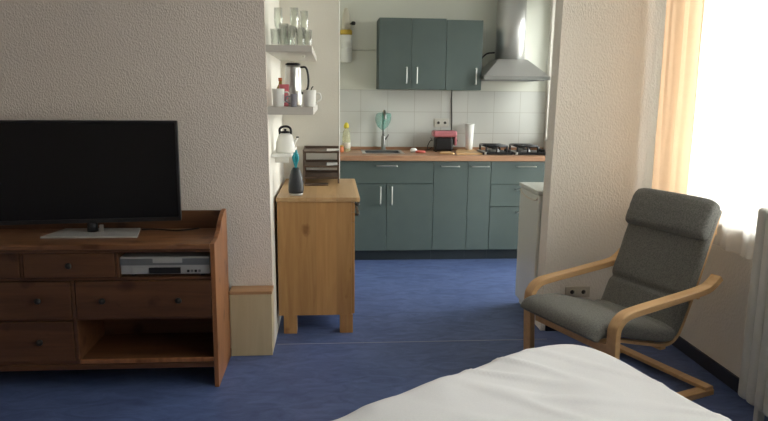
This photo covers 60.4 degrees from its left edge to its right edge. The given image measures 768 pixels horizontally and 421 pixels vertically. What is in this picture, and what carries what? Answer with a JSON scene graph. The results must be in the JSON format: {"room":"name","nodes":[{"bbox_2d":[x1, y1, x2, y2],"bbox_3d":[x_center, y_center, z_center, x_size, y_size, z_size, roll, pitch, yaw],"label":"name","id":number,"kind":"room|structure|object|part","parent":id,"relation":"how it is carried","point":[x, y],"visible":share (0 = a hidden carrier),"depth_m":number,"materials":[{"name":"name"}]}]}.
{"room":"studio apartment","nodes":[
{"label":"studio apartment","id":0,"kind":"room"},
{"bbox_2d":[0,0,274,346],"bbox_3d":[-2.103,-0.485,3.505,2.969,2.600,0.050,0,10,-5],"label":"wall","id":1,"kind":"structure","parent":0,"point":[201,65],"depth_m":3.51,"materials":[{"name":"beige paint"}]},
{"bbox_2d":[265,0,283,342],"bbox_3d":[-0.745,-0.588,4.163,0.156,2.600,1.065,0,10,-5],"label":"wall","id":2,"kind":"structure","parent":0,"point":[273,64],"depth_m":3.97,"materials":[{"name":"white paint"}]},
{"bbox_2d":[271,146,296,162],"bbox_3d":[-0.615,-0.335,4.069,0.126,0.078,0.600,0,10,-5],"label":"shelf","id":3,"kind":"object","parent":2,"relation":"attached to","point":[279,157],"visible":0.71,"depth_m":4.00,"materials":[{"name":"white"}]},
{"bbox_2d":[276,125,298,152],"bbox_3d":[-0.578,-0.422,3.881,0.114,0.158,0.121,-9,14,-43],"label":"kettle","id":4,"kind":"object","parent":3,"relation":"on","point":[285,143],"visible":1,"depth_m":3.85,"materials":[{"name":"white"}]},
{"bbox_3d":[-0.579,-0.473,3.874,0.081,0.055,0.014,0,10,-5],"label":"handle","id":5,"kind":"part","parent":4,"relation":"part of","materials":[{"name":"black"}]},
{"bbox_2d":[265,45,316,60],"bbox_3d":[-0.557,-0.963,4.091,0.253,0.049,1.095,0,10,-5],"label":"wall shelf","id":6,"kind":"object","parent":2,"relation":"attached to","point":[281,52],"visible":0.98,"depth_m":3.62,"materials":[{"name":"grey"}]},
{"bbox_2d":[270,28,279,44],"bbox_3d":[-0.590,-0.940,3.575,0.052,0.085,0.052,0,10,-5],"label":"tumbler","id":7,"kind":"object","parent":6,"relation":"on","point":[272,28],"visible":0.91,"depth_m":3.58,"materials":[{"name":"clear glass"}]},
{"bbox_2d":[274,7,282,32],"bbox_3d":[-0.583,-1.013,3.644,0.052,0.205,0.052,0,10,-5],"label":"champagne flute","id":8,"kind":"object","parent":6,"relation":"on","point":[274,7],"visible":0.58,"depth_m":3.64,"materials":[{"name":"clear glass"}]},
{"bbox_2d":[282,25,291,44],"bbox_3d":[-0.546,-0.983,3.724,0.052,0.120,0.052,0,10,-5],"label":"tumbler","id":9,"kind":"object","parent":6,"relation":"on","point":[282,25],"visible":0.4,"depth_m":3.73,"materials":[{"name":"clear glass"}]},
{"bbox_2d":[286,26,295,43],"bbox_3d":[-0.504,-0.946,3.576,0.052,0.100,0.052,0,10,-5],"label":"tumbler","id":10,"kind":"object","parent":6,"relation":"on","point":[286,26],"visible":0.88,"depth_m":3.58,"materials":[{"name":"clear glass"}]},
{"bbox_2d":[290,8,298,32],"bbox_3d":[-0.495,-1.011,3.641,0.052,0.205,0.052,0,10,-5],"label":"champagne flute","id":11,"kind":"object","parent":6,"relation":"on","point":[290,8],"visible":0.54,"depth_m":3.63,"materials":[{"name":"clear glass"}]},
{"bbox_2d":[296,28,304,44],"bbox_3d":[-0.456,-0.947,3.595,0.052,0.095,0.052,0,10,-5],"label":"tumbler","id":12,"kind":"object","parent":6,"relation":"on","point":[296,28],"visible":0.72,"depth_m":3.59,"materials":[{"name":"clear glass"}]},
{"bbox_2d":[300,11,307,33],"bbox_3d":[-0.452,-1.025,3.734,0.052,0.200,0.052,0,10,-5],"label":"champagne flute","id":13,"kind":"object","parent":6,"relation":"on","point":[300,11],"visible":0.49,"depth_m":3.73,"materials":[{"name":"clear glass"}]},
{"bbox_2d":[302,30,311,44],"bbox_3d":[-0.420,-0.945,3.618,0.052,0.085,0.052,0,10,-5],"label":"tumbler","id":14,"kind":"object","parent":6,"relation":"on","point":[302,30],"visible":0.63,"depth_m":3.62,"materials":[{"name":"clear glass"}]},
{"bbox_2d":[267,104,317,114],"bbox_3d":[-0.558,-0.636,4.150,0.258,0.054,1.095,0,10,-5],"label":"wall shelf","id":15,"kind":"object","parent":2,"relation":"attached to","point":[286,110],"visible":0.86,"depth_m":3.61,"materials":[{"name":"grey wood"}]},
{"bbox_2d":[272,89,289,106],"bbox_3d":[-0.572,-0.622,3.639,0.090,0.098,0.068,-6,12,-34],"label":"mug","id":16,"kind":"object","parent":15,"relation":"on","point":[278,94],"visible":1,"depth_m":3.61,"materials":[{"name":"white ceramic"}]},
{"bbox_2d":[279,84,288,105],"bbox_3d":[-0.547,-0.649,3.723,0.090,0.122,0.060,0,10,-5],"label":"mug","id":17,"kind":"object","parent":15,"relation":"on","point":[285,87],"visible":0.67,"depth_m":3.69,"materials":[{"name":"red"}]},
{"bbox_2d":[285,94,296,106],"bbox_3d":[-0.509,-0.603,3.617,0.068,0.070,0.038,0,10,-5],"label":"mug","id":18,"kind":"object","parent":15,"relation":"on","point":[293,97],"visible":1,"depth_m":3.60,"materials":[{"name":"grey ceramic"}]},
{"bbox_2d":[285,63,309,105],"bbox_3d":[-0.500,-0.712,3.736,0.131,0.243,0.098,6,11,27],"label":"jug","id":19,"kind":"object","parent":15,"relation":"on","point":[292,70],"visible":0.86,"depth_m":3.70,"materials":[{"name":"grey metal"}]},
{"bbox_3d":[-0.447,-0.737,3.740,0.051,0.160,0.012,0,10,-5],"label":"handle","id":20,"kind":"part","parent":19,"relation":"part of","materials":[{"name":"black"}]},
{"bbox_2d":[303,90,321,106],"bbox_3d":[-0.405,-0.623,3.673,0.095,0.092,0.074,-7,12,-35],"label":"mug","id":21,"kind":"object","parent":15,"relation":"on","point":[309,96],"visible":1,"depth_m":3.64,"materials":[{"name":"white ceramic"}]},
{"bbox_2d":[279,0,338,181],"bbox_3d":[-0.584,-0.689,4.737,0.515,2.600,0.070,0,10,-5],"label":"wall","id":22,"kind":"structure","parent":0,"point":[321,128],"depth_m":4.66,"materials":[{"name":"white paint"}]},
{"bbox_2d":[338,0,339,178],"bbox_3d":[-0.323,-0.690,4.758,0.008,2.600,0.086,0,10,-5],"label":"trim","id":23,"kind":"structure","parent":22,"relation":"attached to","point":[338,0],"depth_m":4.67,"materials":[{"name":"white"}]},
{"bbox_2d":[0,258,767,420],"bbox_3d":[-0.633,1.073,2.549,5.536,0.100,7.922,0,10,-5],"label":"floor","id":24,"kind":"structure","parent":0,"point":[445,302],"depth_m":3.57,"materials":[{"name":"blue carpet"}]},
{"bbox_2d":[0,208,230,386],"bbox_3d":[-1.512,0.441,3.360,1.358,0.840,0.417,0,10,-5],"label":"tv cabinet","id":25,"kind":"object","parent":24,"relation":"on","point":[66,303],"visible":0.98,"depth_m":3.21,"materials":[{"name":"brown wood"}]},
{"bbox_3d":[-1.953,0.232,3.285,0.420,0.120,0.361,0,10,-5],"label":"drawer","id":26,"kind":"part","parent":25,"relation":"part of","materials":[{"name":"brown wood"}]},
{"bbox_3d":[-1.842,0.401,3.325,0.646,0.184,0.361,0,10,-5],"label":"drawer","id":27,"kind":"part","parent":25,"relation":"part of","materials":[{"name":"brown wood"}]},
{"bbox_3d":[-1.651,0.433,3.148,0.031,0.031,0.026,0,10,-5],"label":"knob","id":28,"kind":"part","parent":25,"relation":"part of","materials":[{"name":"black metal"}]},
{"bbox_3d":[-1.844,0.606,3.361,0.646,0.200,0.361,0,10,-5],"label":"drawer","id":29,"kind":"part","parent":25,"relation":"part of","materials":[{"name":"brown wood"}]},
{"bbox_3d":[-1.659,0.637,3.184,0.031,0.031,0.026,0,10,-5],"label":"knob","id":30,"kind":"part","parent":25,"relation":"part of","materials":[{"name":"black metal"}]},
{"bbox_3d":[-1.496,0.263,3.130,0.031,0.031,0.026,0,10,-5],"label":"knob","id":31,"kind":"part","parent":25,"relation":"part of","materials":[{"name":"black"}]},
{"bbox_3d":[-1.513,0.231,3.320,0.422,0.120,0.361,0,10,-5],"label":"drawer","id":32,"kind":"part","parent":25,"relation":"part of","materials":[{"name":"brown wood"}]},
{"bbox_2d":[0,120,181,237],"bbox_3d":[-1.504,-0.162,3.303,0.918,0.572,0.205,0,10,-5],"label":"television","id":33,"kind":"object","parent":25,"relation":"on","point":[91,172],"visible":1,"depth_m":3.30,"materials":[{"name":"black plastic"}]},
{"bbox_3d":[-1.354,0.436,3.173,0.031,0.031,0.026,0,10,-5],"label":"knob","id":34,"kind":"part","parent":25,"relation":"part of","materials":[{"name":"black metal"}]},
{"bbox_3d":[-1.494,0.193,3.133,1.315,0.016,0.016,0,10,-5],"label":"moulding","id":35,"kind":"part","parent":25,"relation":"part of","materials":[{"name":"brown wood"}]},
{"bbox_2d":[0,272,210,280],"bbox_3d":[-1.511,0.297,3.343,1.314,0.013,0.365,0,10,-5],"label":"shelf","id":36,"kind":"object","parent":25,"relation":"attached to","point":[118,276],"depth_m":3.17,"materials":[{"name":"brown wood"}]},
{"bbox_2d":[0,316,211,320],"bbox_3d":[-1.513,0.496,3.379,1.314,0.010,0.363,0,10,-5],"label":"shelf","id":37,"kind":"object","parent":25,"relation":"attached to","point":[2,318],"depth_m":3.20,"materials":[{"name":"brown wood"}]},
{"bbox_3d":[-1.502,0.768,3.246,1.314,0.027,0.020,0,10,-5],"label":"rail","id":38,"kind":"part","parent":25,"relation":"part of","materials":[{"name":"brown wood"}]},
{"bbox_3d":[-1.523,0.065,3.495,1.315,0.132,0.018,0,10,-5],"label":"rail","id":39,"kind":"part","parent":25,"relation":"part of","materials":[{"name":"brown wood"}]},
{"bbox_3d":[-1.177,0.399,3.378,0.640,0.184,0.361,0,10,-5],"label":"drawer","id":40,"kind":"part","parent":25,"relation":"part of","materials":[{"name":"brown wood"}]},
{"bbox_3d":[-1.527,0.421,3.555,1.314,0.590,0.012,0,10,-5],"label":"panel","id":41,"kind":"part","parent":25,"relation":"part of","materials":[{"name":"brown wood"}]},
{"bbox_2d":[120,252,210,275],"bbox_3d":[-1.072,0.247,3.341,0.423,0.097,0.302,0,10,-5],"label":"recorder","id":42,"kind":"object","parent":25,"relation":"on","point":[133,264],"visible":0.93,"depth_m":3.20,"materials":[{"name":"silver metal"}]},
{"bbox_3d":[-1.060,0.248,3.193,0.423,0.032,0.005,0,10,-5],"label":"panel","id":43,"kind":"part","parent":42,"relation":"part of","materials":[{"name":"grey metal"}]},
{"bbox_2d":[142,227,198,230],"bbox_3d":[-1.120,0.100,3.457,0.293,0.008,0.060,-1,10,-9],"label":"cable","id":44,"kind":"object","parent":25,"relation":"on","point":[198,227],"visible":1,"depth_m":3.46,"materials":[{"name":"black plastic"}]},
{"bbox_3d":[-0.997,0.436,3.202,0.031,0.031,0.026,0,10,-5],"label":"knob","id":45,"kind":"part","parent":25,"relation":"part of","materials":[{"name":"black"}]},
{"bbox_3d":[-0.847,0.437,3.425,0.022,0.840,0.393,0,10,-5],"label":"panel","id":46,"kind":"part","parent":25,"relation":"part of","materials":[{"name":"brown wood"}]},
{"bbox_2d":[229,285,273,355],"bbox_3d":[-0.742,0.621,3.727,0.235,0.374,0.118,0,10,-5],"label":"box","id":47,"kind":"object","parent":24,"relation":"on","point":[251,307],"visible":1,"depth_m":3.67,"materials":[{"name":"beige wood"}]},
{"bbox_3d":[-0.740,0.445,3.696,0.235,0.018,0.118,0,10,-5],"label":"lid","id":48,"kind":"part","parent":47,"relation":"part of","materials":[{"name":"brown wood"}]},
{"bbox_2d":[276,179,359,333],"bbox_3d":[-0.427,0.264,4.400,0.496,0.846,0.876,0,10,-5],"label":"base cabinet","id":49,"kind":"object","parent":24,"relation":"on","point":[316,228],"visible":1,"depth_m":3.98,"materials":[{"name":"brown wood"}]},
{"bbox_3d":[-0.576,0.691,4.072,0.080,0.118,0.080,0,10,-5],"label":"leg","id":50,"kind":"part","parent":49,"relation":"part of","materials":[{"name":"brown wood"}]},
{"bbox_2d":[288,167,303,195],"bbox_3d":[-0.531,-0.176,3.977,0.093,0.166,0.093,0,10,-5],"label":"vase","id":51,"kind":"object","parent":49,"relation":"on","point":[295,185],"visible":1,"depth_m":3.94,"materials":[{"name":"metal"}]},
{"bbox_2d":[292,150,298,167],"bbox_3d":[-0.529,-0.301,3.953,0.044,0.121,0.023,0,10,-5],"label":"dish brush","id":52,"kind":"object","parent":51,"relation":"in","point":[295,157],"visible":0.98,"depth_m":3.94,"materials":[{"name":"teal plastic"}]},
{"bbox_3d":[-0.538,-0.295,3.952,0.026,0.109,0.020,0,10,-5],"label":"brush stem","id":53,"kind":"part","parent":52,"relation":"part of","materials":[{"name":"teal plastic"}]},
{"bbox_2d":[305,183,327,185],"bbox_3d":[-0.452,-0.175,4.422,0.156,0.010,0.090,0,10,-5],"label":"flat board","id":54,"kind":"object","parent":49,"relation":"on","point":[306,184],"visible":1,"depth_m":4.38,"materials":[{"name":"brown wood"}]},
{"bbox_2d":[303,146,338,183],"bbox_3d":[-0.436,-0.323,4.604,0.245,0.235,0.278,0,10,-5],"label":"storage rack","id":55,"kind":"object","parent":49,"relation":"on","point":[307,163],"visible":0.91,"depth_m":4.57,"materials":[{"name":"brown wood"}]},
{"bbox_3d":[-0.542,-0.289,4.469,0.012,0.213,0.012,0,10,-5],"label":"post","id":56,"kind":"part","parent":55,"relation":"part of","materials":[{"name":"brown wood"}]},
{"bbox_2d":[303,146,338,152],"bbox_3d":[-0.435,-0.424,4.583,0.245,0.028,0.272,0,10,-5],"label":"shelf","id":57,"kind":"object","parent":55,"relation":"attached to","point":[307,149],"depth_m":4.59,"materials":[{"name":"brown"}]},
{"bbox_2d":[303,159,338,167],"bbox_3d":[-0.436,-0.328,4.601,0.245,0.028,0.272,0,10,-5],"label":"shelf","id":58,"kind":"object","parent":55,"relation":"attached to","point":[307,163],"depth_m":4.56,"materials":[{"name":"brown wood"}]},
{"bbox_2d":[303,170,338,178],"bbox_3d":[-0.437,-0.253,4.614,0.245,0.028,0.272,0,10,-5],"label":"shelf","id":59,"kind":"object","parent":55,"relation":"attached to","point":[307,174],"depth_m":4.61,"materials":[{"name":"brown wood"}]},
{"bbox_3d":[-0.310,-0.289,4.487,0.012,0.213,0.012,0,10,-5],"label":"post","id":60,"kind":"part","parent":55,"relation":"part of","materials":[{"name":"brown"}]},
{"bbox_3d":[-0.235,0.690,4.099,0.080,0.118,0.080,0,10,-5],"label":"leg","id":61,"kind":"part","parent":49,"relation":"part of","materials":[{"name":"brown wood"}]},
{"bbox_3d":[-0.201,0.004,4.154,0.019,0.058,0.422,0,10,-5],"label":"drawer","id":62,"kind":"part","parent":49,"relation":"part of","materials":[{"name":"brown wood"}]},
{"bbox_3d":[-0.200,-0.056,4.144,0.019,0.057,0.422,0,10,-5],"label":"drawer","id":63,"kind":"part","parent":49,"relation":"part of","materials":[{"name":"brown wood"}]},
{"bbox_3d":[-0.204,0.316,4.210,0.019,0.567,0.422,0,10,-5],"label":"door","id":64,"kind":"part","parent":49,"relation":"part of","materials":[{"name":"brown wood"}]},
{"bbox_3d":[-0.171,0.002,4.097,0.033,0.016,0.271,0,10,-5],"label":"handle","id":65,"kind":"part","parent":49,"relation":"part of","materials":[{"name":"black"}]},
{"bbox_2d":[340,161,433,259],"bbox_3d":[-0.002,-0.038,5.999,0.811,0.886,0.614,0,10,-5],"label":"base cabinet","id":66,"kind":"object","parent":24,"relation":"on","point":[394,221],"visible":0.9,"depth_m":5.74,"materials":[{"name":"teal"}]},
{"bbox_3d":[-0.183,0.060,5.736,0.402,0.588,0.019,0,10,-5],"label":"door","id":67,"kind":"part","parent":66,"relation":"part of","materials":[{"name":"wood"}]},
{"bbox_3d":[0.023,-0.329,5.682,0.807,0.193,0.019,0,10,-5],"label":"drawer","id":68,"kind":"part","parent":66,"relation":"part of","materials":[{"name":"wood"}]},
{"bbox_3d":[0.069,-0.127,5.694,0.011,0.165,0.036,0,10,-5],"label":"handle","id":69,"kind":"part","parent":66,"relation":"part of","materials":[{"name":"silver metal"}]},
{"bbox_3d":[0.221,0.059,5.768,0.402,0.588,0.019,0,10,-5],"label":"door","id":70,"kind":"part","parent":66,"relation":"part of","materials":[{"name":"wood"}]},
{"bbox_2d":[277,339,536,344],"bbox_3d":[0.179,0.782,3.938,1.621,0.001,0.005,0,10,-5],"label":"trim","id":71,"kind":"structure","parent":24,"relation":"on","point":[513,339],"depth_m":3.94,"materials":[{"name":"grey"}]},
{"bbox_2d":[431,161,467,258],"bbox_3d":[0.553,-0.040,6.044,0.300,0.886,0.614,0,10,-5],"label":"base cabinet","id":72,"kind":"object","parent":24,"relation":"on","point":[449,204],"visible":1,"depth_m":5.78,"materials":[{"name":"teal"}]},
{"bbox_2d":[464,161,490,258],"bbox_3d":[0.805,-0.041,6.064,0.203,0.886,0.614,0,10,-5],"label":"base cabinet","id":73,"kind":"object","parent":24,"relation":"on","point":[479,172],"visible":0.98,"depth_m":5.79,"materials":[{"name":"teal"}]},
{"bbox_2d":[486,161,544,258],"bbox_3d":[1.227,-0.042,6.097,0.642,0.886,0.614,0,10,-5],"label":"base cabinet","id":74,"kind":"object","parent":24,"relation":"on","point":[506,176],"visible":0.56,"depth_m":5.80,"materials":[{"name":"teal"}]},
{"bbox_2d":[340,150,545,160],"bbox_3d":[0.314,-0.500,5.956,2.488,0.043,0.610,0,10,-5],"label":"countertop","id":75,"kind":"structure","parent":74,"relation":"on","point":[352,155],"depth_m":5.69,"materials":[{"name":"brown wood"}]},
{"bbox_2d":[342,122,350,151],"bbox_3d":[-0.342,-0.669,5.998,0.076,0.260,0.075,0,10,-5],"label":"soap bottle","id":76,"kind":"object","parent":75,"relation":"on","point":[346,142],"visible":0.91,"depth_m":5.97,"materials":[{"name":"beige plastic"}]},
{"bbox_2d":[361,150,404,153],"bbox_3d":[-0.018,-0.457,5.983,0.370,0.156,0.355,0,10,-5],"label":"sink","id":77,"kind":"object","parent":75,"relation":"in","point":[362,151],"visible":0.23,"depth_m":6.08,"materials":[{"name":"silver metal"}]},
{"bbox_2d":[365,151,398,152],"bbox_3d":[-0.017,-0.452,5.972,0.316,0.150,0.276,0,10,-5],"label":"basin","id":78,"kind":"object","parent":77,"relation":"in","point":[365,151],"depth_m":6.09,"materials":[{"name":"grey metal"}]},
{"bbox_2d":[380,110,388,149],"bbox_3d":[0.011,-0.736,6.069,0.082,0.374,0.202,0,10,-5],"label":"tap","id":79,"kind":"object","parent":75,"relation":"on","point":[383,138],"visible":0.97,"depth_m":6.13,"materials":[{"name":"grey metal"}]},
{"bbox_3d":[0.002,-0.802,6.049,0.025,0.237,0.187,0,10,-5],"label":"spout","id":80,"kind":"part","parent":79,"relation":"part of","materials":[{"name":"grey metal"}]},
{"bbox_2d":[431,130,457,151],"bbox_3d":[0.562,-0.644,6.106,0.233,0.193,0.160,0,10,-5],"label":"toaster","id":81,"kind":"object","parent":75,"relation":"on","point":[444,140],"visible":0.98,"depth_m":6.04,"materials":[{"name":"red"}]},
{"bbox_3d":[0.652,-0.645,6.113,0.023,0.075,0.140,0,10,-5],"label":"panel","id":82,"kind":"part","parent":81,"relation":"part of","materials":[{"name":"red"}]},
{"bbox_2d":[350,147,543,149],"bbox_3d":[0.291,-0.588,6.242,2.488,0.028,0.014,0,10,-5],"label":"upstand","id":83,"kind":"object","parent":75,"relation":"on","point":[351,148],"visible":0.29,"depth_m":6.23,"materials":[{"name":"brown wood"}]},
{"bbox_2d":[439,151,454,153],"bbox_3d":[0.572,-0.518,5.919,0.136,0.010,0.207,2,10,9],"label":"chopping board","id":84,"kind":"object","parent":75,"relation":"on","point":[441,152],"visible":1,"depth_m":5.88,"materials":[{"name":"beige wood"}]},
{"bbox_2d":[455,149,481,154],"bbox_3d":[0.745,-0.538,6.038,0.250,0.011,0.480,0,10,-5],"label":"chopping board","id":85,"kind":"object","parent":75,"relation":"on","point":[458,151],"visible":0.99,"depth_m":5.90,"materials":[{"name":"beige wood"}]},
{"bbox_2d":[465,124,474,149],"bbox_3d":[0.800,-0.692,6.188,0.092,0.238,0.092,0,10,-5],"label":"beaker","id":86,"kind":"object","parent":85,"relation":"on","point":[469,128],"visible":1,"depth_m":6.16,"materials":[{"name":"white"}]},
{"bbox_2d":[477,143,512,154],"bbox_3d":[0.993,-0.554,5.943,0.266,0.082,0.276,0,10,-5],"label":"gas hob","id":87,"kind":"object","parent":75,"relation":"in","point":[491,150],"visible":0.98,"depth_m":5.83,"materials":[{"name":"black metal"}]},
{"bbox_3d":[0.993,-0.524,5.948,0.266,0.022,0.270,0,10,-5],"label":"plate","id":88,"kind":"part","parent":87,"relation":"part of","materials":[{"name":"black"}]},
{"bbox_2d":[509,143,545,154],"bbox_3d":[1.286,-0.555,5.966,0.293,0.082,0.276,0,10,-5],"label":"gas hob","id":89,"kind":"object","parent":75,"relation":"in","point":[522,148],"visible":0.91,"depth_m":5.86,"materials":[{"name":"black metal"}]},
{"bbox_3d":[1.286,-0.525,5.971,0.293,0.022,0.270,0,10,-5],"label":"plate","id":90,"kind":"part","parent":89,"relation":"part of","materials":[{"name":"black"}]},
{"bbox_3d":[1.246,0.154,5.868,0.639,0.386,0.019,0,10,-5],"label":"drawer","id":91,"kind":"part","parent":74,"relation":"part of","materials":[{"name":"wood"}]},
{"bbox_3d":[1.250,-0.135,5.816,0.639,0.193,0.019,0,10,-5],"label":"drawer","id":92,"kind":"part","parent":74,"relation":"part of","materials":[{"name":"wood"}]},
{"bbox_3d":[1.252,-0.331,5.781,0.639,0.198,0.019,0,10,-5],"label":"drawer","id":93,"kind":"part","parent":74,"relation":"part of","materials":[{"name":"wood"}]},
{"bbox_2d":[515,182,543,303],"bbox_3d":[1.228,0.266,4.436,0.575,0.864,0.428,0,10,-5],"label":"fridge","id":94,"kind":"object","parent":24,"relation":"on","point":[531,193],"visible":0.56,"depth_m":4.38,"materials":[{"name":"grey"}]},
{"bbox_2d":[332,344,731,420],"bbox_3d":[0.311,0.973,1.414,2.356,0.518,1.633,-7,13,-38],"label":"bed","id":95,"kind":"object","parent":24,"relation":"on","point":[560,382],"visible":1,"depth_m":2.14,"materials":[{"name":"white fabric"}]},
{"bbox_2d":[520,188,722,400],"bbox_3d":[1.176,0.410,3.326,0.843,0.979,0.647,-4,11,-26],"label":"armchair","id":96,"kind":"object","parent":24,"relation":"on","point":[660,260],"visible":0.94,"depth_m":3.28,"materials":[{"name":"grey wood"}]},
{"bbox_3d":[1.060,0.539,3.627,0.692,0.617,0.056,-4,11,-26],"label":"frame","id":97,"kind":"part","parent":96,"relation":"part of","materials":[{"name":"brown wood"}]},
{"bbox_2d":[520,293,674,342],"bbox_3d":[1.045,0.536,3.284,0.554,0.177,0.525,-4,11,-26],"label":"seat cushion","id":98,"kind":"object","parent":96,"relation":"on","point":[583,320],"depth_m":3.18,"materials":[{"name":"grey fabric"}]},
{"bbox_3d":[1.304,0.344,3.139,0.768,0.653,0.038,-4,11,-26],"label":"seat frame","id":99,"kind":"part","parent":96,"relation":"part of","materials":[{"name":"brown wood"}]},
{"bbox_2d":[601,210,721,335],"bbox_3d":[1.410,0.265,3.417,0.301,0.636,0.498,-4,11,-26],"label":"cushion","id":100,"kind":"object","parent":96,"relation":"on","point":[662,253],"depth_m":3.34,"materials":[{"name":"grey fabric"}]},
{"bbox_3d":[1.320,0.636,3.106,0.692,0.617,0.056,-4,11,-26],"label":"frame","id":101,"kind":"part","parent":96,"relation":"part of","materials":[{"name":"brown wood"}]},
{"bbox_2d":[625,188,719,240],"bbox_3d":[1.470,0.008,3.399,0.144,0.206,0.498,-4,11,-26],"label":"pillow","id":102,"kind":"object","parent":96,"relation":"on","point":[661,213],"depth_m":3.33,"materials":[{"name":"grey fabric"}]},
{"bbox_2d":[738,208,767,420],"bbox_3d":[1.689,0.543,2.577,0.050,0.985,0.836,0,10,-5],"label":"radiator","id":103,"kind":"object","parent":24,"relation":"on","point":[753,380],"visible":1,"depth_m":2.90,"materials":[{"name":"grey metal"}]},
{"bbox_2d":[340,0,550,91],"bbox_3d":[0.289,-0.950,6.245,2.496,2.600,0.100,0,10,-5],"label":"wall","id":104,"kind":"structure","parent":0,"point":[358,74],"depth_m":6.08,"materials":[{"name":"white paint"}]},
{"bbox_2d":[340,8,355,61],"bbox_3d":[-0.328,-1.583,5.965,0.139,0.477,0.126,0,10,-5],"label":"wall dispenser","id":105,"kind":"object","parent":104,"relation":"attached to","point":[345,32],"visible":1,"depth_m":5.92,"materials":[{"name":"white plastic"}]},
{"bbox_2d":[341,8,350,29],"bbox_3d":[-0.340,-1.722,5.931,0.088,0.192,0.088,0,10,-5],"label":"bottle","id":106,"kind":"object","parent":105,"relation":"on","point":[346,23],"depth_m":5.90,"materials":[{"name":"beige"}]},
{"bbox_2d":[352,49,374,50],"bbox_3d":[-0.189,-1.471,6.043,0.215,0.017,0.014,0,10,-5],"label":"gas pipe","id":107,"kind":"object","parent":104,"relation":"attached to","point":[352,49],"visible":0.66,"depth_m":6.04,"materials":[{"name":"white metal"}]},
{"bbox_2d":[376,17,446,89],"bbox_3d":[0.238,-1.393,5.913,0.586,0.608,0.385,0,10,-5],"label":"upper cabinet","id":108,"kind":"object","parent":104,"relation":"attached to","point":[410,52],"visible":1,"depth_m":5.76,"materials":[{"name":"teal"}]},
{"bbox_3d":[0.097,-1.366,5.756,0.279,0.606,0.019,0,10,-5],"label":"door","id":109,"kind":"part","parent":108,"relation":"part of","materials":[{"name":"wood"}]},
{"bbox_3d":[0.390,-1.367,5.780,0.303,0.606,0.019,0,10,-5],"label":"door","id":110,"kind":"part","parent":108,"relation":"part of","materials":[{"name":"wood"}]},
{"bbox_2d":[434,118,448,126],"bbox_3d":[0.543,-0.827,6.220,0.134,0.080,0.015,0,10,-5],"label":"wall socket","id":111,"kind":"object","parent":104,"relation":"attached to","point":[439,122],"visible":1,"depth_m":6.22,"materials":[{"name":"grey plastic"}]},
{"bbox_2d":[340,89,545,147],"bbox_3d":[0.292,-0.829,6.212,2.496,0.595,0.008,0,10,-5],"label":"backsplash","id":112,"kind":"structure","parent":104,"relation":"attached to","point":[503,117],"depth_m":6.22,"materials":[{"name":"tile"}]},
{"bbox_2d":[445,20,482,90],"bbox_3d":[0.693,-1.389,5.950,0.320,0.602,0.385,0,10,-5],"label":"upper cabinet","id":113,"kind":"object","parent":104,"relation":"attached to","point":[464,38],"visible":0.98,"depth_m":5.79,"materials":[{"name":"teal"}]},
{"bbox_2d":[451,90,453,149],"bbox_3d":[0.642,-0.848,6.206,0.021,0.554,0.051,-4,11,-25],"label":"power cable","id":114,"kind":"object","parent":113,"relation":"hanging from","point":[451,90],"visible":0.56,"depth_m":6.20,"materials":[{"name":"black plastic"}]},
{"bbox_2d":[480,0,550,81],"bbox_3d":[1.145,-1.673,5.879,0.590,1.019,0.486,0,10,-5],"label":"hood","id":115,"kind":"object","parent":104,"relation":"attached to","point":[509,64],"visible":0.92,"depth_m":5.85,"materials":[{"name":"grey metal"}]},
{"bbox_2d":[535,0,666,330],"bbox_3d":[1.355,-0.538,4.012,0.728,2.600,0.132,0,10,-5],"label":"wall","id":116,"kind":"structure","parent":0,"point":[607,55],"depth_m":3.95,"materials":[{"name":"white paint"}]},
{"bbox_2d":[545,325,556,330],"bbox_3d":[1.361,0.718,4.163,0.701,0.075,0.016,0,10,-5],"label":"baseboard","id":117,"kind":"structure","parent":116,"relation":"attached to","point":[547,328],"depth_m":4.13,"materials":[{"name":"black"}]},
{"bbox_2d":[565,286,589,296],"bbox_3d":[1.206,0.507,4.112,0.157,0.068,0.015,0,10,-5],"label":"wall socket","id":118,"kind":"object","parent":116,"relation":"attached to","point":[574,291],"visible":0.96,"depth_m":4.11,"materials":[{"name":"beige plastic"}]},
{"bbox_2d":[569,289,575,295],"bbox_3d":[1.170,0.508,4.104,0.044,0.044,0.003,0,10,-5],"label":"outlet","id":119,"kind":"object","parent":118,"relation":"attached to","point":[572,292],"depth_m":4.11,"materials":[{"name":"beige"}]},
{"bbox_2d":[580,289,586,294],"bbox_3d":[1.242,0.508,4.110,0.044,0.044,0.003,0,10,-5],"label":"outlet","id":120,"kind":"object","parent":118,"relation":"attached to","point":[582,291],"depth_m":4.11,"materials":[{"name":"beige"}]},
{"bbox_2d":[544,0,752,377],"bbox_3d":[1.985,-0.255,2.469,0.280,2.600,8.022,0,10,-5],"label":"wall","id":121,"kind":"structure","parent":0,"point":[715,322],"depth_m":3.47,"materials":[{"name":"white paint"}]},
{"bbox_2d":[672,336,738,392],"bbox_3d":[1.918,1.198,1.512,0.016,0.075,5.442,0,10,-5],"label":"baseboard","id":122,"kind":"structure","parent":121,"relation":"attached to","point":[731,380],"depth_m":3.55,"materials":[{"name":"black"}]},
{"bbox_3d":[1.831,-1.325,1.922,0.106,0.045,3.650,0,10,-5],"label":"rail","id":123,"kind":"object","parent":121,"relation":"attached to","visible":0},
{"bbox_2d":[652,0,704,193],"bbox_3d":[1.636,-0.717,3.667,0.041,1.760,0.410,0,10,-5],"label":"curtain","id":124,"kind":"object","parent":123,"relation":"hanging from","point":[683,18],"visible":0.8,"depth_m":3.68,"materials":[{"name":"fabric"}]},
{"bbox_2d":[687,0,767,259],"bbox_3d":[1.827,-0.445,2.044,0.038,1.720,3.460,0,10,-5],"label":"sheer curtain","id":125,"kind":"object","parent":123,"relation":"hanging from","point":[728,167],"visible":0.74,"depth_m":3.27,"materials":[{"name":"white fabric"}]}
]}

